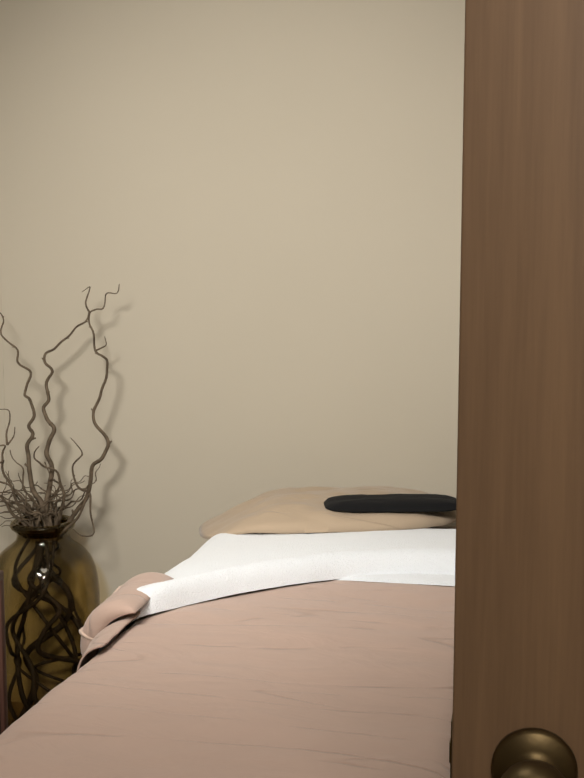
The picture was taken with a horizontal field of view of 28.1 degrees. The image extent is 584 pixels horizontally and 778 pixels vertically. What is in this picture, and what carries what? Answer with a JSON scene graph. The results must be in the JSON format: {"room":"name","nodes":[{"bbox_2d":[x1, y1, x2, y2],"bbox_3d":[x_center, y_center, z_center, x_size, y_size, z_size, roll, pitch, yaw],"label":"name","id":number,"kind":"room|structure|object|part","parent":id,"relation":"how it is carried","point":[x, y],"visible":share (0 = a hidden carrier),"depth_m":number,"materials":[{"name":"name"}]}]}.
{"room":"massage room","nodes":[
{"label":"massage room","id":0,"kind":"room"},
{"bbox_2d":[8,702,34,725],"bbox_3d":[0.369,1.335,1.522,4.000,0.080,4.180,1,7,12],"label":"floor","id":1,"kind":"structure","parent":0,"point":[16,710],"depth_m":3.72,"materials":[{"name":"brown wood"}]},
{"bbox_2d":[0,570,7,734],"bbox_3d":[-1.048,0.824,2.328,0.637,0.735,0.900,1,7,12],"label":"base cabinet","id":2,"kind":"object","parent":1,"relation":"on","point":[3,704],"visible":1,"depth_m":2.67,"materials":[{"name":"brown wood"}]},
{"bbox_2d":[0,284,119,726],"bbox_3d":[-0.742,0.365,3.494,0.464,1.353,0.331,1,7,12],"label":"vase","id":3,"kind":"object","parent":1,"relation":"on","point":[42,525],"visible":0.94,"depth_m":3.46,"materials":[{"name":"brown glass"}]},
{"bbox_3d":[-0.747,0.715,3.538,0.321,0.637,0.321,1,7,12],"label":"glass","id":4,"kind":"part","parent":3,"relation":"part of","materials":[{"name":"glass"}]},
{"bbox_3d":[-0.747,0.715,3.538,0.331,0.648,0.331,1,7,12],"label":"glass","id":5,"kind":"part","parent":3,"relation":"part of","materials":[{"name":"glass"}]},
{"bbox_2d":[0,486,455,777],"bbox_3d":[0.006,0.772,2.409,0.875,0.818,2.111,1,7,12],"label":"bed","id":6,"kind":"object","parent":1,"relation":"on","point":[296,632],"visible":0.79,"depth_m":2.15,"materials":[{"name":"pink fabric"}]},
{"bbox_2d":[81,526,455,753],"bbox_3d":[0.076,0.527,2.642,0.844,0.304,0.958,1,7,12],"label":"throw","id":7,"kind":"object","parent":6,"relation":"on","point":[364,594],"depth_m":2.46,"materials":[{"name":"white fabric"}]},
{"bbox_2d":[199,486,455,538],"bbox_3d":[0.100,0.332,3.164,0.703,0.107,0.500,1,7,12],"label":"pillow","id":8,"kind":"object","parent":6,"relation":"on","point":[363,512],"depth_m":3.00,"materials":[{"name":"fabric"}]},
{"bbox_2d":[323,493,455,512],"bbox_3d":[0.264,0.298,3.056,0.365,0.036,0.186,1,7,12],"label":"pillow","id":9,"kind":"object","parent":6,"relation":"on","point":[332,502],"depth_m":3.01,"materials":[{"name":"black fabric"}]},
{"bbox_2d":[0,0,464,678],"bbox_3d":[0.192,-0.255,3.460,2.800,2.600,0.100,1,7,12],"label":"wall","id":10,"kind":"structure","parent":0,"point":[252,208],"depth_m":3.47,"materials":[{"name":"paint"}]},
{"bbox_2d":[0,270,12,673],"bbox_3d":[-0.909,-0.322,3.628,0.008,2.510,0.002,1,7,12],"label":"wall","id":11,"kind":"structure","parent":10,"relation":"attached to","point":[3,419],"depth_m":3.69,"materials":[{"name":"paint"}]},
{"bbox_2d":[7,674,65,703],"bbox_3d":[0.181,0.997,3.560,2.600,0.090,0.012,1,7,12],"label":"baseboard","id":12,"kind":"structure","parent":10,"relation":"attached to","point":[47,685],"depth_m":3.76,"materials":[{"name":"paint"}]},
{"bbox_3d":[0.856,0.171,0.014,0.100,2.600,1.525,1,7,12],"label":"wall","id":13,"kind":"structure","parent":0,"visible":0},
{"bbox_2d":[449,0,583,777],"bbox_3d":[0.543,0.336,0.890,0.840,2.034,0.196,1,7,12],"label":"door leaf","id":14,"kind":"structure","parent":13,"relation":"in","point":[518,688],"depth_m":0.90,"materials":[{"name":"brown wood"}]},
{"bbox_3d":[0.134,0.301,0.971,0.002,0.060,0.025,1,7,12],"label":"latch plate","id":15,"kind":"part","parent":14,"relation":"part of","materials":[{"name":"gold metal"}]}
]}

